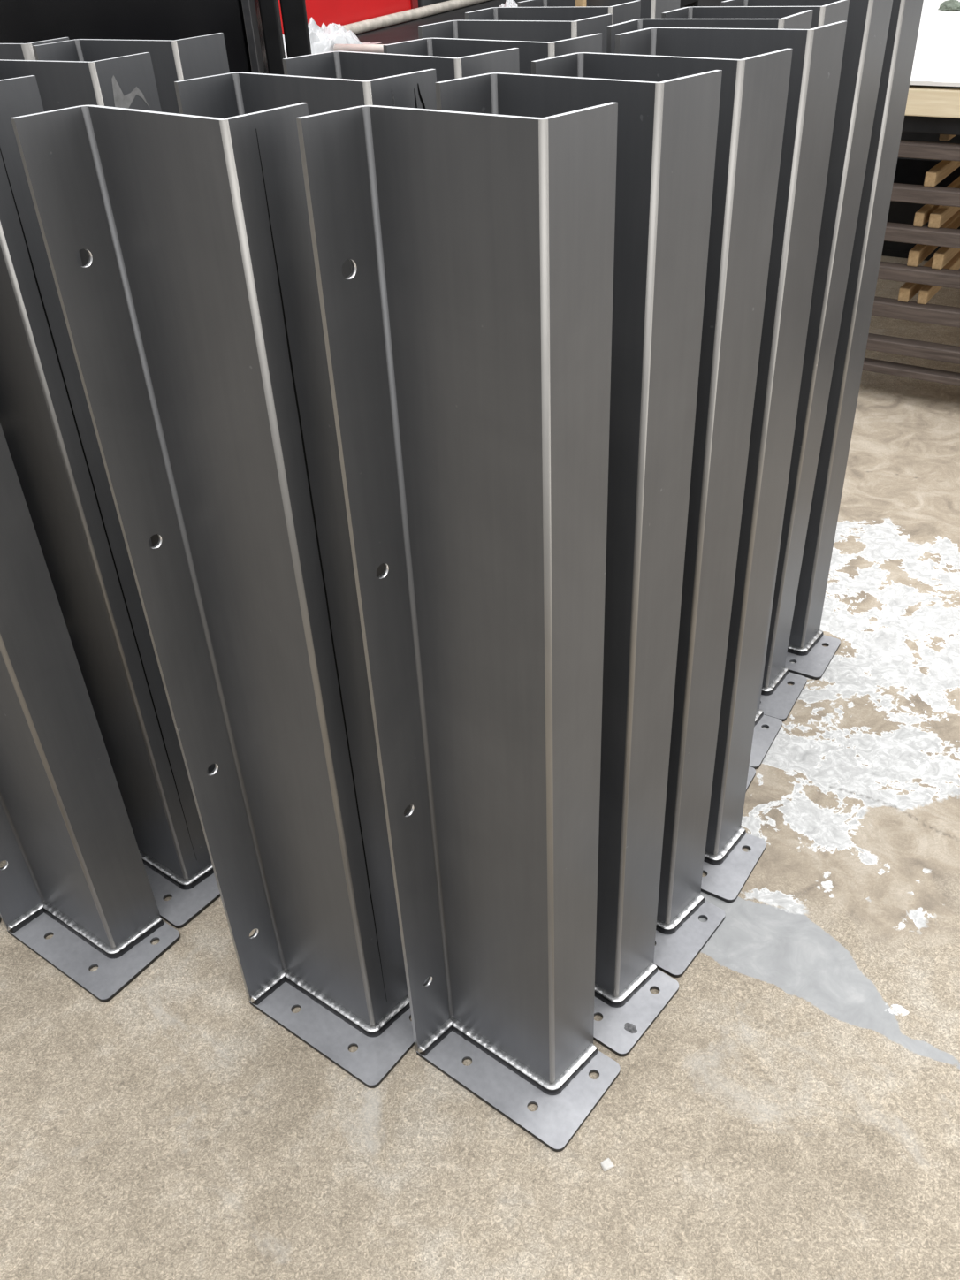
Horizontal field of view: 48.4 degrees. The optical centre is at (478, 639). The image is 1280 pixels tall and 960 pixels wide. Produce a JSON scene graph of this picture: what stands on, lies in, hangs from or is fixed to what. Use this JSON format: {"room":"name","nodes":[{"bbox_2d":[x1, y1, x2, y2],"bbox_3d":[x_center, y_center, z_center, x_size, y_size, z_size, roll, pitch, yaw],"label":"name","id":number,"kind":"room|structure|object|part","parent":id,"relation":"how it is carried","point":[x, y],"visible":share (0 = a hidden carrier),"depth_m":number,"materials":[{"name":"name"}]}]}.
{"room":"metal workshop","nodes":[
{"label":"metal workshop","id":0,"kind":"room"},
{"bbox_2d":[0,255,959,1279],"bbox_3d":[0.004,0.075,2.493,18.000,0.001,16.000,-3,35,0],"label":"floor","id":1,"kind":"structure","parent":0,"point":[792,1111],"depth_m":1.62,"materials":[{"name":"concrete"}]},
{"bbox_2d":[0,37,69,60],"bbox_3d":[-0.753,-0.353,1.998,0.275,1.337,0.172,13,38,22],"label":"steel post","id":2,"kind":"object","parent":1,"relation":"on","point":[8,51],"visible":0.02,"depth_m":1.58,"materials":[{"name":"metal"}]},
{"bbox_2d":[0,423,180,1002],"bbox_3d":[-0.716,-0.021,1.522,0.276,1.337,0.172,20,41,30],"label":"steel post","id":3,"kind":"object","parent":1,"relation":"on","point":[73,872],"visible":1,"depth_m":1.72,"materials":[{"name":"metal"}]},
{"bbox_3d":[-0.685,0.523,1.902,0.275,0.008,0.171,20,41,30],"label":"plate","id":4,"kind":"part","parent":3,"relation":"part of","materials":[{"name":"metal"}]},
{"bbox_2d":[0,52,214,772],"bbox_3d":[-0.517,-0.207,1.772,0.276,1.336,0.173,16,39,25],"label":"steel post","id":5,"kind":"object","parent":1,"relation":"on","point":[125,81],"visible":0.02,"depth_m":1.40,"materials":[{"name":"metal"}]},
{"bbox_2d":[0,75,220,928],"bbox_3d":[-0.621,-0.113,1.646,0.275,1.336,0.176,22,42,31],"label":"steel post","id":6,"kind":"object","parent":1,"relation":"on","point":[46,422],"visible":0.48,"depth_m":1.60,"materials":[{"name":"metal"}]},
{"bbox_3d":[-0.591,0.431,2.025,0.275,0.008,0.171,22,42,31],"label":"plate","id":7,"kind":"part","parent":6,"relation":"part of","materials":[{"name":"metal"}]},
{"bbox_2d":[32,32,229,114],"bbox_3d":[-0.464,-0.336,1.952,0.276,1.335,0.172,16,39,26],"label":"steel post","id":8,"kind":"object","parent":1,"relation":"on","point":[204,56],"visible":0.02,"depth_m":1.58,"materials":[{"name":"metal"}]},
{"bbox_2d":[0,0,268,74],"bbox_3d":[-1.363,-0.992,2.296,1.900,2.100,0.412,-3,35,0],"label":"tall cabinet","id":9,"kind":"object","parent":1,"relation":"on","point":[21,21],"visible":0.02,"depth_m":1.98,"materials":[{"name":"metal"}]},
{"bbox_3d":[-0.416,-0.949,2.157,0.014,2.100,0.072,-3,35,0],"label":"corner trim","id":10,"kind":"part","parent":9,"relation":"part of","materials":[{"name":"black metal"}]},
{"bbox_2d":[10,102,414,1088],"bbox_3d":[-0.252,0.059,1.370,0.275,1.337,0.175,21,42,31],"label":"steel post","id":11,"kind":"object","parent":1,"relation":"on","point":[193,317],"visible":0.91,"depth_m":1.23,"materials":[{"name":"metal"}]},
{"bbox_3d":[-0.220,0.602,1.751,0.275,0.008,0.171,21,42,31],"label":"plate","id":12,"kind":"part","parent":11,"relation":"part of","materials":[{"name":"metal"}]},
{"bbox_2d":[258,0,285,75],"bbox_3d":[-0.398,-1.013,2.248,0.038,2.100,0.090,-3,35,0],"label":"column","id":13,"kind":"structure","parent":1,"relation":"on","point":[270,13],"depth_m":2.11,"materials":[{"name":"metal"}]},
{"bbox_2d":[279,0,312,58],"bbox_3d":[-0.382,-1.129,2.412,0.060,2.100,0.070,-5,35,-2],"label":"upright","id":14,"kind":"object","parent":1,"relation":"on","point":[293,12],"visible":0.02,"depth_m":2.27,"materials":[{"name":"metal"}]},
{"bbox_2d":[174,68,436,983],"bbox_3d":[-0.133,-0.035,1.491,0.276,1.340,0.178,23,43,32],"label":"steel post","id":15,"kind":"object","parent":1,"relation":"on","point":[224,95],"visible":0.06,"depth_m":1.13,"materials":[{"name":"metal"}]},
{"bbox_2d":[281,47,519,82],"bbox_3d":[-0.041,-0.125,1.612,0.275,1.340,0.172,25,44,34],"label":"steel post","id":16,"kind":"object","parent":1,"relation":"on","point":[334,64],"visible":0.02,"depth_m":1.25,"materials":[{"name":"metal"}]},
{"bbox_2d":[296,102,620,1151],"bbox_3d":[0.032,0.104,1.282,0.283,1.337,0.186,23,42,32],"label":"steel post","id":17,"kind":"object","parent":1,"relation":"on","point":[468,335],"visible":1,"depth_m":1.15,"materials":[{"name":"metal"}]},
{"bbox_3d":[0.061,0.652,1.656,0.275,0.008,0.171,23,42,32],"label":"plate","id":18,"kind":"part","parent":17,"relation":"part of","materials":[{"name":"metal"}]},
{"bbox_2d":[382,33,601,74],"bbox_3d":[0.070,-0.205,1.722,0.276,1.336,0.174,23,43,32],"label":"steel post","id":19,"kind":"object","parent":1,"relation":"on","point":[529,51],"visible":0.02,"depth_m":1.35,"materials":[{"name":"metal"}]},
{"bbox_2d":[418,14,612,53],"bbox_3d":[0.106,-0.323,1.885,0.276,1.338,0.173,18,40,27],"label":"steel post","id":20,"kind":"object","parent":1,"relation":"on","point":[501,30],"visible":0.02,"depth_m":1.51,"materials":[{"name":"metal"}]},
{"bbox_2d":[355,0,698,44],"bbox_3d":[-0.077,-2.198,4.848,1.300,1.030,3.788,12,38,20],"label":"bench","id":21,"kind":"object","parent":1,"relation":"on","point":[407,31],"visible":0.04,"depth_m":4.65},
{"bbox_2d":[282,16,380,58],"bbox_3d":[-0.616,-2.214,3.911,0.264,0.117,0.628,12,38,20],"label":"plastic film","id":22,"kind":"object","parent":21,"relation":"on","point":[323,39],"visible":0.45,"depth_m":3.88,"materials":[{"name":"white plastic"}]},
{"bbox_2d":[278,0,418,34],"bbox_3d":[-0.858,-2.696,3.938,0.290,0.900,2.162,12,38,20],"label":"base cabinet","id":23,"kind":"object","parent":21,"relation":"on","point":[343,12],"visible":0.1,"depth_m":4.44,"materials":[{"name":"metal"}]},
{"bbox_3d":[-0.315,-3.241,4.670,0.012,0.898,0.057,12,38,20],"label":"edge trim","id":24,"kind":"part","parent":23,"relation":"part of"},
{"bbox_2d":[333,44,385,53],"bbox_3d":[-0.361,-2.093,3.791,0.352,0.034,0.033,15,39,24],"label":"pipe","id":25,"kind":"object","parent":21,"relation":"on","point":[359,48],"visible":0.4,"depth_m":3.80,"materials":[{"name":"plastic"}]},
{"bbox_2d":[342,0,490,34],"bbox_3d":[-0.190,-2.953,4.997,0.043,0.042,2.238,12,38,20],"label":"bar","id":26,"kind":"object","parent":21,"relation":"on","point":[386,20],"visible":0.72,"depth_m":4.73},
{"bbox_2d":[418,0,449,7],"bbox_3d":[-0.079,-3.723,5.428,0.290,0.800,1.600,12,38,20],"label":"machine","id":27,"kind":"object","parent":21,"relation":"on","point":[421,3],"visible":0.02,"depth_m":5.04,"materials":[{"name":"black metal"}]},
{"bbox_2d":[499,0,517,7],"bbox_3d":[0.139,-2.892,4.868,0.106,0.060,0.129,-3,35,0],"label":"scrap","id":28,"kind":"object","parent":21,"relation":"on","point":[508,3],"visible":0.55,"depth_m":4.85,"materials":[{"name":"white"}]},
{"bbox_3d":[1.167,-3.053,6.020,0.060,0.970,0.060,12,38,20],"label":"leg","id":29,"kind":"part","parent":21,"relation":"part of","materials":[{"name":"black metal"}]},
{"bbox_2d":[464,0,640,24],"bbox_3d":[0.171,-0.422,2.020,0.275,1.339,0.174,15,39,24],"label":"steel post","id":30,"kind":"object","parent":1,"relation":"on","point":[627,11],"visible":0.02,"depth_m":1.65,"materials":[{"name":"metal"}]},
{"bbox_2d":[434,69,722,1056],"bbox_3d":[0.145,0.013,1.401,0.279,1.338,0.185,24,43,33],"label":"steel post","id":31,"kind":"object","parent":1,"relation":"on","point":[666,130],"visible":0.41,"depth_m":1.21,"materials":[{"name":"metal"}]},
{"bbox_3d":[0.174,0.561,1.777,0.275,0.008,0.171,24,43,33],"label":"plate","id":32,"kind":"part","parent":31,"relation":"part of","materials":[{"name":"metal"}]},
{"bbox_2d":[517,0,680,18],"bbox_3d":[0.256,-0.512,2.144,0.275,1.337,0.172,16,39,25],"label":"steel post","id":33,"kind":"object","parent":1,"relation":"on","point":[650,9],"visible":0.02,"depth_m":1.76,"materials":[{"name":"metal"}]},
{"bbox_2d":[575,0,586,7],"bbox_3d":[0.196,-0.539,2.107,0.015,1.410,0.015,16,39,25],"label":"wooden stake","id":34,"kind":"object","parent":33,"relation":"on","point":[578,3],"visible":0.02,"depth_m":1.75,"materials":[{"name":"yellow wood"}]},
{"bbox_2d":[600,1158,614,1171],"bbox_3d":[0.182,0.746,1.515,0.017,0.006,0.014,-21,39,-23],"label":"chip","id":35,"kind":"object","parent":1,"relation":"on","point":[606,1164],"visible":1,"depth_m":1.51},
{"bbox_2d":[531,48,792,977],"bbox_3d":[0.245,-0.069,1.510,0.275,1.338,0.172,23,43,32],"label":"steel post","id":36,"kind":"object","parent":1,"relation":"on","point":[754,89],"visible":0.21,"depth_m":1.33,"materials":[{"name":"metal"}]},
{"bbox_3d":[0.276,0.476,1.891,0.275,0.008,0.171,23,43,32],"label":"plate","id":37,"kind":"part","parent":36,"relation":"part of","materials":[{"name":"metal"}]},
{"bbox_2d":[606,9,812,792],"bbox_3d":[0.367,-0.268,1.783,0.280,1.340,0.188,17,40,26],"label":"steel post","id":38,"kind":"object","parent":1,"relation":"on","point":[801,20],"visible":0.02,"depth_m":1.41,"materials":[{"name":"metal"}]},
{"bbox_3d":[0.404,0.274,2.169,0.275,0.008,0.171,17,40,26],"label":"plate","id":39,"kind":"part","parent":38,"relation":"part of","materials":[{"name":"metal"}]},
{"bbox_2d":[615,21,846,902],"bbox_3d":[0.352,-0.164,1.631,0.277,1.344,0.179,19,41,28],"label":"steel post","id":40,"kind":"object","parent":1,"relation":"on","point":[817,52],"visible":0.32,"depth_m":1.46,"materials":[{"name":"metal"}]},
{"bbox_3d":[0.382,0.386,2.011,0.275,0.008,0.171,19,41,28],"label":"plate","id":41,"kind":"part","parent":40,"relation":"part of","materials":[{"name":"metal"}]},
{"bbox_2d":[661,0,849,769],"bbox_3d":[0.457,-0.358,1.906,0.279,1.337,0.180,17,40,26],"label":"steel post","id":42,"kind":"object","parent":1,"relation":"on","point":[763,739],"visible":0.07,"depth_m":1.56,"materials":[{"name":"metal"}]},
{"bbox_3d":[0.492,0.185,2.289,0.275,0.008,0.171,17,40,26],"label":"plate","id":43,"kind":"part","parent":42,"relation":"part of","materials":[{"name":"metal"}]},
{"bbox_2d":[720,0,892,721],"bbox_3d":[0.550,-0.446,2.028,0.275,1.334,0.174,17,40,26],"label":"steel post","id":44,"kind":"object","parent":1,"relation":"on","point":[867,20],"visible":0.23,"depth_m":1.87,"materials":[{"name":"metal"}]},
{"bbox_3d":[0.580,0.097,2.407,0.275,0.008,0.171,17,40,26],"label":"plate","id":45,"kind":"part","parent":44,"relation":"part of","materials":[{"name":"metal"}]},
{"bbox_2d":[784,0,923,679],"bbox_3d":[0.664,-0.534,2.141,0.275,1.337,0.172,18,40,27],"label":"steel post","id":46,"kind":"object","parent":1,"relation":"on","point":[805,648],"visible":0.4,"depth_m":2.08,"materials":[{"name":"metal"}]},
{"bbox_3d":[0.695,0.010,2.522,0.275,0.008,0.171,18,40,27],"label":"plate","id":47,"kind":"part","parent":46,"relation":"part of","materials":[{"name":"metal"}]},
{"bbox_2d":[862,115,959,386],"bbox_3d":[2.916,-1.707,4.029,2.420,0.886,3.100,19,41,28],"label":"boards","id":48,"kind":"object","parent":1,"relation":"on","point":[928,313],"visible":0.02,"depth_m":3.38,"materials":[{"name":"brown wood"}]},
{"bbox_3d":[2.086,-0.676,3.209,2.309,0.024,0.060,19,41,28],"label":"rail","id":49,"kind":"part","parent":48,"relation":"part of","materials":[{"name":"brown wood"}]},
{"bbox_3d":[2.085,-0.740,3.162,2.303,0.038,0.060,19,41,28],"label":"rail","id":50,"kind":"part","parent":48,"relation":"part of","materials":[{"name":"wood"}]},
{"bbox_2d":[898,256,933,302],"bbox_3d":[2.208,-1.861,4.463,0.037,0.044,2.980,19,41,28],"label":"batten","id":51,"kind":"object","parent":48,"relation":"on","point":[907,291],"visible":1,"depth_m":3.48,"materials":[{"name":"beige wood"}]},
{"bbox_3d":[2.081,-0.838,3.093,2.299,0.046,0.060,19,41,28],"label":"rail","id":52,"kind":"part","parent":48,"relation":"part of","materials":[{"name":"wood"}]},
{"bbox_3d":[2.072,-0.935,3.028,2.309,0.040,0.060,19,41,28],"label":"rail","id":53,"kind":"part","parent":48,"relation":"part of","materials":[{"name":"wood"}]},
{"bbox_3d":[2.071,-1.032,2.956,2.297,0.042,0.060,19,41,28],"label":"rail","id":54,"kind":"part","parent":48,"relation":"part of","materials":[{"name":"wood"}]},
{"bbox_3d":[2.061,-1.131,2.890,2.307,0.041,0.060,19,41,28],"label":"rail","id":55,"kind":"part","parent":48,"relation":"part of","materials":[{"name":"wood"}]},
{"bbox_3d":[2.057,-1.233,2.818,2.304,0.038,0.060,19,41,28],"label":"rail","id":56,"kind":"part","parent":48,"relation":"part of","materials":[{"name":"brown wood"}]},
{"bbox_2d":[904,85,959,118],"bbox_3d":[2.695,-2.164,3.863,2.890,0.072,3.110,19,41,28],"label":"slab","id":57,"kind":"object","parent":48,"relation":"on","point":[922,101],"depth_m":3.12,"materials":[{"name":"beige wood"}]},
{"bbox_2d":[909,84,959,87],"bbox_3d":[2.892,-2.133,3.731,2.300,0.009,3.020,19,41,28],"label":"strips","id":58,"kind":"object","parent":57,"relation":"on","point":[910,85],"visible":0.02,"depth_m":3.13,"materials":[{"name":"black metal"}]},
{"bbox_2d":[909,0,959,86],"bbox_3d":[2.680,-2.212,3.838,2.900,0.016,3.112,19,41,28],"label":"paper sheet","id":59,"kind":"object","parent":58,"relation":"on","point":[936,62],"visible":0.17,"depth_m":3.65,"materials":[{"name":"white paper"}]},
{"bbox_2d":[937,0,959,10],"bbox_3d":[2.024,-2.718,4.570,0.100,0.040,0.112,-3,35,0],"label":"rag","id":60,"kind":"object","parent":59,"relation":"on","point":[949,4],"visible":1,"depth_m":4.54,"materials":[{"name":"fabric"}]},
{"bbox_2d":[906,209,959,266],"bbox_3d":[2.207,-1.955,4.394,0.034,0.050,2.980,19,41,28],"label":"batten","id":61,"kind":"object","parent":48,"relation":"on","point":[918,254],"visible":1,"depth_m":3.44,"materials":[{"name":"beige wood"}]},
{"bbox_2d":[913,175,959,227],"bbox_3d":[2.199,-2.053,4.328,0.029,0.043,2.980,19,41,28],"label":"batten","id":62,"kind":"object","parent":48,"relation":"on","point":[922,216],"visible":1,"depth_m":3.35,"materials":[{"name":"beige wood"}]},
{"bbox_2d":[917,251,959,304],"bbox_3d":[2.253,-1.846,4.438,0.032,0.044,2.980,19,41,28],"label":"batten","id":63,"kind":"object","parent":48,"relation":"on","point":[925,293],"visible":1,"depth_m":3.48,"materials":[{"name":"beige wood"}]},
{"bbox_2d":[923,160,959,187],"bbox_3d":[2.203,-2.146,4.255,0.034,0.042,2.980,19,41,28],"label":"batten","id":64,"kind":"object","parent":48,"relation":"on","point":[944,168],"visible":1,"depth_m":3.30,"materials":[{"name":"beige wood"}]},
{"bbox_2d":[928,205,959,228],"bbox_3d":[2.240,-2.039,4.305,0.035,0.043,2.980,19,41,29],"label":"batten","id":65,"kind":"object","parent":48,"relation":"on","point":[941,214],"visible":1,"depth_m":3.33,"materials":[{"name":"beige wood"}]},
{"bbox_2d":[931,246,959,269],"bbox_3d":[2.273,-1.932,4.356,0.033,0.050,2.980,19,41,29],"label":"batten","id":66,"kind":"object","parent":48,"relation":"on","point":[943,255],"visible":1,"depth_m":3.37,"materials":[{"name":"beige wood"}]},
{"bbox_2d":[938,134,955,141],"bbox_3d":[2.215,-2.257,4.192,0.034,0.047,2.940,19,41,28],"label":"batten","id":67,"kind":"object","parent":48,"relation":"on","point":[942,137],"visible":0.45,"depth_m":3.22,"materials":[{"name":"brown wood"}]},
{"bbox_2d":[881,157,959,260],"bbox_3d":[2.097,-2.068,5.113,1.000,0.310,0.600,19,41,28],"label":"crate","id":68,"kind":"object","parent":1,"relation":"on","point":[908,171],"visible":0.06,"depth_m":5.01,"materials":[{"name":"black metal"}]},
{"bbox_3d":[1.936,-1.935,4.911,1.000,0.280,0.020,19,41,28],"label":"panel","id":69,"kind":"part","parent":68,"relation":"part of","materials":[{"name":"black wood"}]},
{"bbox_3d":[2.257,-2.225,5.298,1.000,0.280,0.020,19,41,28],"label":"panel","id":70,"kind":"part","parent":68,"relation":"part of","materials":[{"name":"black wood"}]},
{"bbox_2d":[900,131,959,160],"bbox_3d":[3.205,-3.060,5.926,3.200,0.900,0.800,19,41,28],"label":"board","id":71,"kind":"object","parent":1,"relation":"on","point":[906,136],"visible":0.02,"depth_m":6.05,"materials":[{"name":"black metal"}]},
{"bbox_2d":[679,0,727,8],"bbox_3d":[-0.286,-5.025,8.317,18.000,1.700,0.200,-3,35,0],"label":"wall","id":72,"kind":"structure","parent":0,"point":[701,3],"depth_m":8.32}
]}

